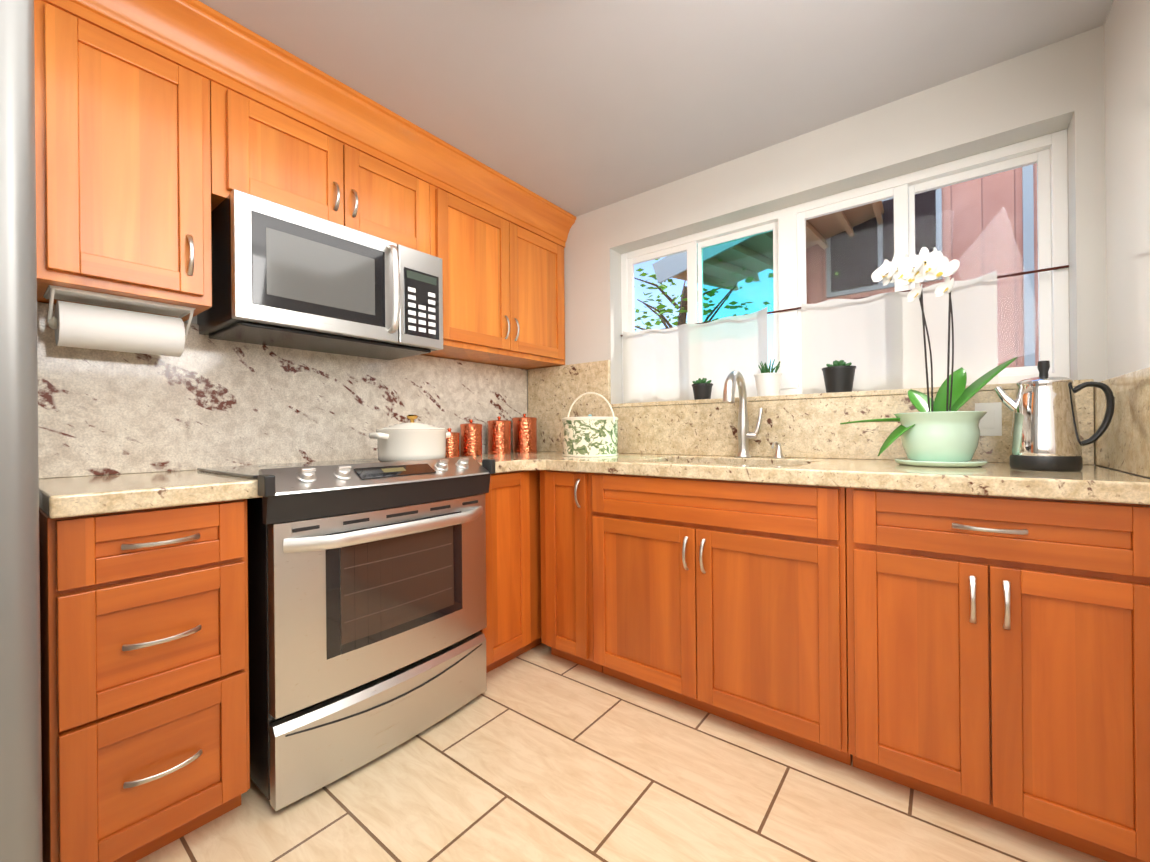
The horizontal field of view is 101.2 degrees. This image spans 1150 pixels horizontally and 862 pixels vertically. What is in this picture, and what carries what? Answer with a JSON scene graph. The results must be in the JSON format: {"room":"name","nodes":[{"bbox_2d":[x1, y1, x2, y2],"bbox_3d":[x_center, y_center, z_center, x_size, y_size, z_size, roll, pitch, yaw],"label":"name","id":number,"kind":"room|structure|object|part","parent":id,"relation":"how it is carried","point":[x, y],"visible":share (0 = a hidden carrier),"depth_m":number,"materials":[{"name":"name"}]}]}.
{"room":"kitchen","nodes":[
{"label":"kitchen","id":0,"kind":"room"},
{"bbox_2d":[42,302,527,411],"bbox_3d":[-1.449,-0.094,1.637,0.100,2.300,4.000,-1,0,38],"label":"wall","id":1,"kind":"structure","parent":0,"point":[194,320],"depth_m":1.69,"materials":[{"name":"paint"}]},
{"bbox_2d":[34,0,221,323],"bbox_3d":[-1.356,-0.813,1.410,0.334,0.861,0.365,-1,0,38],"label":"upper cabinet","id":2,"kind":"object","parent":1,"relation":"attached to","point":[128,121],"depth_m":1.31,"materials":[{"name":"brown wood"}]},
{"bbox_2d":[43,285,194,356],"bbox_3d":[-1.338,-0.309,1.400,0.160,0.145,0.305,-1,0,38],"label":"paper towel holder","id":3,"kind":"object","parent":2,"relation":"attached to","point":[79,325],"visible":1,"depth_m":1.36,"materials":[{"name":"white paper"}]},
{"bbox_3d":[-1.232,-0.742,1.312,0.020,0.665,0.318,-1,0,38],"label":"door","id":4,"kind":"part","parent":2,"relation":"part of","materials":[{"name":"brown wood"}]},
{"bbox_2d":[198,180,381,354],"bbox_3d":[-1.040,-0.541,1.751,0.408,0.391,0.486,-1,0,38],"label":"microwave","id":5,"kind":"object","parent":1,"relation":"attached to","point":[295,276],"depth_m":1.59,"materials":[{"name":"silver metal"}]},
{"bbox_2d":[218,20,437,243],"bbox_3d":[-1.000,-0.993,1.867,0.334,0.508,0.791,-1,0,38],"label":"upper cabinet","id":6,"kind":"object","parent":1,"relation":"attached to","point":[227,178],"depth_m":1.69,"materials":[{"name":"brown wood"}]},
{"bbox_3d":[-0.985,-0.920,1.632,0.020,0.313,0.362,-1,0,38],"label":"door","id":7,"kind":"part","parent":6,"relation":"part of","materials":[{"name":"brown wood"}]},
{"bbox_3d":[-0.759,-0.922,1.920,0.020,0.313,0.362,-1,0,38],"label":"door","id":8,"kind":"part","parent":6,"relation":"part of","materials":[{"name":"brown wood"}]},
{"bbox_2d":[346,228,457,359],"bbox_3d":[-0.797,-0.543,2.021,0.458,0.391,0.298,-1,0,38],"label":"control panel","id":9,"kind":"object","parent":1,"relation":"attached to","point":[417,314],"depth_m":1.94,"materials":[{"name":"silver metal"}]},
{"bbox_2d":[432,144,569,369],"bbox_3d":[-0.466,-0.822,2.550,0.334,0.861,0.938,-1,0,38],"label":"upper cabinet","id":10,"kind":"object","parent":1,"relation":"attached to","point":[507,245],"depth_m":2.41,"materials":[{"name":"brown wood"}]},
{"bbox_3d":[-0.826,-1.169,2.034,0.407,0.158,2.192,-1,0,38],"label":"crown","id":11,"kind":"part","parent":10,"relation":"part of","materials":[{"name":"brown wood"}]},
{"bbox_3d":[-0.480,-0.749,2.276,0.020,0.665,0.437,-1,0,38],"label":"door","id":12,"kind":"part","parent":10,"relation":"part of","materials":[{"name":"brown wood"}]},
{"bbox_3d":[-0.208,-0.752,2.624,0.020,0.665,0.439,-1,0,38],"label":"door","id":13,"kind":"part","parent":10,"relation":"part of","materials":[{"name":"brown wood"}]},
{"bbox_2d":[136,643,1106,861],"bbox_3d":[-0.410,1.075,0.836,2.705,0.060,4.000,-1,0,38],"label":"floor","id":14,"kind":"structure","parent":0,"point":[540,753],"depth_m":1.32,"materials":[{"name":"tile"}]},
{"bbox_2d":[0,0,41,861],"bbox_3d":[-1.496,0.139,0.682,0.937,1.834,0.913,-1,0,38],"label":"fridge","id":15,"kind":"object","parent":14,"relation":"on","point":[20,769],"visible":1,"depth_m":0.78,"materials":[{"name":"grey metal"}]},
{"bbox_2d":[39,499,249,861],"bbox_3d":[-1.229,0.620,1.322,0.619,0.868,0.365,-1,0,38],"label":"base cabinet","id":16,"kind":"object","parent":14,"relation":"on","point":[144,665],"depth_m":1.10,"materials":[{"name":"brown wood"}]},
{"bbox_3d":[-0.996,0.264,1.138,0.020,0.150,0.341,-1,0,38],"label":"drawer","id":17,"kind":"part","parent":16,"relation":"part of","materials":[{"name":"brown wood"}]},
{"bbox_2d":[39,466,261,518],"bbox_3d":[-1.177,0.160,1.302,0.553,0.048,0.403,-1,0,38],"label":"countertop","id":18,"kind":"structure","parent":16,"relation":"on","point":[66,493],"depth_m":1.17,"materials":[{"name":"stone"}]},
{"bbox_3d":[-0.994,0.494,1.138,0.020,0.285,0.341,-1,0,38],"label":"drawer","id":19,"kind":"part","parent":16,"relation":"part of","materials":[{"name":"brown wood"}]},
{"bbox_3d":[-0.991,0.806,1.138,0.020,0.320,0.341,-1,0,38],"label":"drawer","id":20,"kind":"part","parent":16,"relation":"part of","materials":[{"name":"brown wood"}]},
{"bbox_3d":[-0.975,0.535,1.123,0.032,0.557,0.146,-1,0,38],"label":"handle","id":21,"kind":"part","parent":16,"relation":"part of","materials":[{"name":"silver metal"}]},
{"bbox_2d":[197,456,495,810],"bbox_3d":[-0.782,0.577,1.726,0.675,0.944,0.806,-1,0,38],"label":"range","id":22,"kind":"object","parent":14,"relation":"on","point":[367,620],"visible":0.9,"depth_m":1.44,"materials":[{"name":"silver metal"}]},
{"bbox_3d":[-0.606,0.137,1.585,0.142,0.065,0.752,-1,0,38],"label":"panel","id":23,"kind":"part","parent":22,"relation":"part of","materials":[{"name":"silver metal"}]},
{"bbox_3d":[-0.589,0.513,1.575,0.066,0.525,0.746,-1,0,38],"label":"door","id":24,"kind":"part","parent":22,"relation":"part of","materials":[{"name":"silver metal"}]},
{"bbox_3d":[-0.587,0.914,1.576,0.062,0.222,0.746,-1,0,38],"label":"drawer","id":25,"kind":"part","parent":22,"relation":"part of","materials":[{"name":"silver metal"}]},
{"bbox_3d":[-0.598,0.126,1.579,0.056,0.040,0.610,-1,0,38],"label":"knob","id":26,"kind":"part","parent":22,"relation":"part of","materials":[{"name":"silver metal"}]},
{"bbox_3d":[-0.553,0.312,1.545,0.086,0.040,0.708,-1,0,38],"label":"handle","id":27,"kind":"part","parent":22,"relation":"part of","materials":[{"name":"silver metal"}]},
{"bbox_3d":[-0.570,0.851,1.563,0.028,0.042,0.699,-1,0,38],"label":"drawer pull","id":28,"kind":"part","parent":22,"relation":"part of","materials":[{"name":"silver metal"}]},
{"bbox_2d":[369,415,450,461],"bbox_3d":[-0.648,0.027,1.882,0.270,0.185,0.335,-1,0,38],"label":"pot","id":29,"kind":"object","parent":22,"relation":"on","point":[411,440],"visible":1,"depth_m":1.77,"materials":[{"name":"white ceramic"}]},
{"bbox_3d":[-0.648,-0.018,1.882,0.270,0.030,0.270,-1,0,38],"label":"lid","id":30,"kind":"part","parent":29,"relation":"part of","materials":[{"name":"white ceramic"}]},
{"bbox_3d":[-0.648,-0.049,1.882,0.044,0.032,0.044,-1,0,38],"label":"knob","id":31,"kind":"part","parent":29,"relation":"part of","materials":[{"name":"gold metal"}]},
{"bbox_2d":[479,470,534,672],"bbox_3d":[-0.536,0.613,2.209,0.619,0.868,0.296,-1,0,38],"label":"base cabinet","id":32,"kind":"object","parent":14,"relation":"on","point":[509,633],"depth_m":2.05,"materials":[{"name":"brown wood"}]},
{"bbox_2d":[535,470,541,646],"bbox_3d":[-0.280,0.611,2.537,0.619,0.868,0.651,-1,0,38],"label":"base cabinet","id":33,"kind":"object","parent":14,"relation":"on","point":[538,640],"depth_m":2.21,"materials":[{"name":"brown wood"}]},
{"bbox_3d":[-0.297,0.571,2.030,0.020,0.777,0.284,-1,0,38],"label":"door","id":34,"kind":"part","parent":33,"relation":"part of","materials":[{"name":"brown wood"}]},
{"bbox_2d":[425,356,1149,504],"bbox_3d":[0.464,-0.029,1.970,2.501,0.735,0.718,-1,0,38],"label":"countertop","id":35,"kind":"structure","parent":33,"relation":"on","point":[692,441],"depth_m":1.94,"materials":[{"name":"stone"}]},
{"bbox_2d":[446,426,466,456],"bbox_3d":[-0.635,0.056,2.393,0.100,0.145,0.100,-1,0,32],"label":"canister","id":36,"kind":"object","parent":35,"relation":"on","point":[452,443],"depth_m":2.38,"materials":[{"name":"orange metal"}]},
{"bbox_2d":[460,419,489,455],"bbox_3d":[-0.549,0.033,2.503,0.116,0.190,0.116,-1,0,32],"label":"canister","id":37,"kind":"object","parent":35,"relation":"on","point":[474,430],"depth_m":2.46,"materials":[{"name":"orange metal"}]},
{"bbox_2d":[490,416,517,453],"bbox_3d":[-0.427,0.022,2.660,0.131,0.210,0.131,-1,0,32],"label":"canister","id":38,"kind":"object","parent":35,"relation":"on","point":[500,430],"depth_m":2.61,"materials":[{"name":"orange metal"}]},
{"bbox_2d":[518,414,536,452],"bbox_3d":[-0.300,0.011,2.823,0.147,0.230,0.147,-1,0,32],"label":"canister","id":39,"kind":"object","parent":35,"relation":"on","point":[524,428],"depth_m":2.76,"materials":[{"name":"orange metal"}]},
{"bbox_2d":[562,392,618,456],"bbox_3d":[0.075,-0.037,2.370,0.297,0.318,0.284,-1,0,38],"label":"ice bucket","id":40,"kind":"object","parent":35,"relation":"on","point":[590,435],"visible":1,"depth_m":2.25,"materials":[{"name":"ceramic"}]},
{"bbox_3d":[0.074,-0.114,2.370,0.297,0.164,0.017,-1,0,38],"label":"handle","id":41,"kind":"part","parent":40,"relation":"part of","materials":[{"name":"beige paint"}]},
{"bbox_2d":[723,370,783,457],"bbox_3d":[0.751,-0.074,1.993,0.205,0.378,0.234,-1,0,38],"label":"faucet","id":42,"kind":"object","parent":35,"relation":"on","point":[744,434],"visible":1,"depth_m":2.07,"materials":[{"name":"silver metal"}]},
{"bbox_2d":[840,247,1017,466],"bbox_3d":[1.171,-0.249,1.588,0.475,0.720,0.303,-1,0,38],"label":"orchid","id":43,"kind":"object","parent":35,"relation":"on","point":[940,431],"visible":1,"depth_m":1.52,"materials":[{"name":"green"}]},
{"bbox_3d":[1.186,0.025,1.542,0.244,0.171,0.244,-1,0,38],"label":"pot","id":44,"kind":"part","parent":43,"relation":"part of","materials":[{"name":"green ceramic"}]},
{"bbox_2d":[975,402,1001,435],"bbox_3d":[1.431,-0.041,1.636,0.070,0.115,0.007,-1,0,38],"label":"outlet","id":45,"kind":"object","parent":35,"relation":"attached to","point":[990,423],"visible":0.92,"depth_m":1.63,"materials":[{"name":"white plastic"}]},
{"bbox_2d":[994,361,1114,470],"bbox_3d":[1.352,-0.046,1.342,0.242,0.310,0.148,-1,0,38],"label":"percolator","id":46,"kind":"object","parent":35,"relation":"on","point":[1045,434],"visible":1,"depth_m":1.30,"materials":[{"name":"silver metal"}]},
{"bbox_3d":[1.389,-0.080,1.313,0.148,0.244,0.027,-1,0,38],"label":"handle","id":47,"kind":"part","parent":46,"relation":"part of","materials":[{"name":"black plastic"}]},
{"bbox_2d":[540,470,602,672],"bbox_3d":[0.142,0.606,2.303,0.292,0.868,0.598,-1,0,38],"label":"base cabinet","id":48,"kind":"object","parent":14,"relation":"on","point":[589,663],"visible":0.19,"depth_m":2.10,"materials":[{"name":"brown wood"}]},
{"bbox_2d":[545,471,588,659],"bbox_3d":[-0.038,0.569,2.050,0.225,0.777,0.020,-1,0,38],"label":"door","id":49,"kind":"structure","parent":48,"relation":"attached to","point":[566,569],"depth_m":2.04,"materials":[{"name":"brown wood"}]},
{"bbox_2d":[592,473,852,765],"bbox_3d":[0.625,0.601,1.926,0.928,0.868,0.598,-1,0,38],"label":"base cabinet","id":50,"kind":"object","parent":14,"relation":"on","point":[843,755],"visible":0.06,"depth_m":1.54,"materials":[{"name":"brown wood"}]},
{"bbox_2d":[592,515,696,698],"bbox_3d":[0.256,0.651,1.821,0.448,0.605,0.020,-1,0,38],"label":"door","id":51,"kind":"structure","parent":50,"relation":"attached to","point":[644,609],"depth_m":1.80,"materials":[{"name":"brown wood"}]},
{"bbox_2d":[592,474,839,540],"bbox_3d":[0.430,0.252,1.682,0.900,0.154,0.020,-1,0,38],"label":"drawer","id":52,"kind":"object","parent":50,"relation":"in","point":[803,511],"depth_m":1.61,"materials":[{"name":"brown wood"}]},
{"bbox_2d":[696,528,841,750],"bbox_3d":[0.612,0.648,1.542,0.448,0.605,0.020,-1,0,38],"label":"door","id":53,"kind":"structure","parent":50,"relation":"attached to","point":[768,632],"depth_m":1.52,"materials":[{"name":"brown wood"}]},
{"bbox_2d":[846,487,1149,861],"bbox_3d":[1.243,0.595,1.443,0.635,0.868,0.598,-1,0,38],"label":"base cabinet","id":54,"kind":"object","parent":14,"relation":"on","point":[1057,836],"visible":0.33,"depth_m":1.26,"materials":[{"name":"brown wood"}]},
{"bbox_2d":[853,548,989,804],"bbox_3d":[0.935,0.644,1.291,0.296,0.605,0.020,-1,0,38],"label":"door","id":55,"kind":"structure","parent":54,"relation":"attached to","point":[921,655],"depth_m":1.28,"materials":[{"name":"brown wood"}]},
{"bbox_2d":[853,489,1149,577],"bbox_3d":[1.049,0.246,1.199,0.595,0.154,0.020,-1,0,38],"label":"drawer","id":56,"kind":"object","parent":54,"relation":"in","point":[1105,538],"depth_m":1.16,"materials":[{"name":"brown wood"}]},
{"bbox_2d":[989,565,1149,861],"bbox_3d":[1.171,0.642,1.107,0.296,0.605,0.020,-1,0,38],"label":"door","id":57,"kind":"structure","parent":54,"relation":"attached to","point":[1070,699],"depth_m":1.11,"materials":[{"name":"brown wood"}]},
{"bbox_2d":[199,0,1112,216],"bbox_3d":[-0.434,-1.284,0.836,2.705,0.060,4.000,-1,0,38],"label":"ceiling","id":58,"kind":"structure","parent":0,"point":[576,108],"depth_m":1.62,"materials":[{"name":"paint"}]},
{"bbox_2d":[527,25,1107,468],"bbox_3d":[0.747,-0.116,2.334,2.505,2.300,0.200,-1,0,38],"label":"wall","id":59,"kind":"structure","parent":0,"point":[1051,89],"depth_m":1.82,"materials":[{"name":"paint"}]},
{"bbox_2d":[621,129,1069,402],"bbox_3d":[0.995,-0.592,2.191,1.800,0.870,0.064,-1,0,38],"label":"window unit","id":60,"kind":"structure","parent":59,"relation":"in","point":[1047,154],"depth_m":1.92,"materials":[{"name":"white plastic"}]},
{"bbox_2d":[621,265,1068,402],"bbox_3d":[0.969,-0.371,2.154,1.796,0.418,0.025,-1,0,38],"label":"cafe curtain","id":61,"kind":"object","parent":60,"relation":"hanging from","point":[877,340],"visible":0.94,"depth_m":2.00,"materials":[{"name":"white fabric"}]},
{"bbox_3d":[0.590,-0.367,2.448,0.790,0.418,0.021,-1,0,38],"label":"panel","id":62,"kind":"part","parent":61,"relation":"part of","materials":[{"name":"white fabric"}]},
{"bbox_3d":[0.972,-0.553,2.160,1.796,0.009,0.009,-1,0,38],"label":"rod","id":63,"kind":"part","parent":61,"relation":"part of","materials":[{"name":"brown metal"}]},
{"bbox_3d":[1.273,-0.374,1.914,0.655,0.418,0.022,-1,0,38],"label":"panel","id":64,"kind":"part","parent":61,"relation":"part of","materials":[{"name":"white fabric"}]},
{"bbox_2d":[609,379,1093,407],"bbox_3d":[0.950,-0.146,2.101,1.830,0.020,0.145,-1,0,38],"label":"window sill","id":65,"kind":"structure","parent":59,"relation":"attached to","point":[1008,386],"depth_m":1.96,"materials":[{"name":"stone"}]},
{"bbox_2d":[1104,0,1149,478],"bbox_3d":[0.605,-0.115,0.034,0.100,2.300,4.000,-1,0,38],"label":"wall","id":66,"kind":"structure","parent":0,"point":[1127,95],"depth_m":1.31,"materials":[{"name":"paint"}]},
{"label":"outside","id":67,"kind":"structure","parent":0,"visible":0},
{"bbox_3d":[3.723,1.055,5.728,15.000,0.060,8.800,-1,0,38],"label":"ground","id":68,"kind":"structure","parent":67,"visible":0},
{"bbox_2d":[634,258,838,330],"bbox_3d":[1.149,-0.689,5.026,3.001,3.446,2.135,-1,0,38],"label":"tree","id":69,"kind":"object","parent":68,"relation":"on","point":[682,310],"depth_m":4.84,"materials":[{"name":"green plant"}]},
{"bbox_2d":[806,163,1038,367],"bbox_3d":[4.664,-1.496,2.945,6.050,5.020,0.200,-1,0,38],"label":"building","id":70,"kind":"structure","parent":68,"relation":"on","point":[1008,186],"depth_m":3.82,"materials":[{"name":"pink paint"}]},
{"bbox_2d":[652,201,883,290],"bbox_3d":[1.772,-1.606,4.043,1.597,0.822,1.826,-1,0,38],"label":"eave","id":71,"kind":"object","parent":70,"relation":"attached to","point":[816,228],"depth_m":4.01,"materials":[{"name":"brown wood"}]},
{"bbox_2d":[826,164,1034,366],"bbox_3d":[2.987,-1.438,4.104,1.440,2.300,0.032,-1,0,38],"label":"building window","id":72,"kind":"structure","parent":70,"relation":"attached to","point":[863,269],"depth_m":4.21,"materials":[{"name":"grey glass"}]}
]}

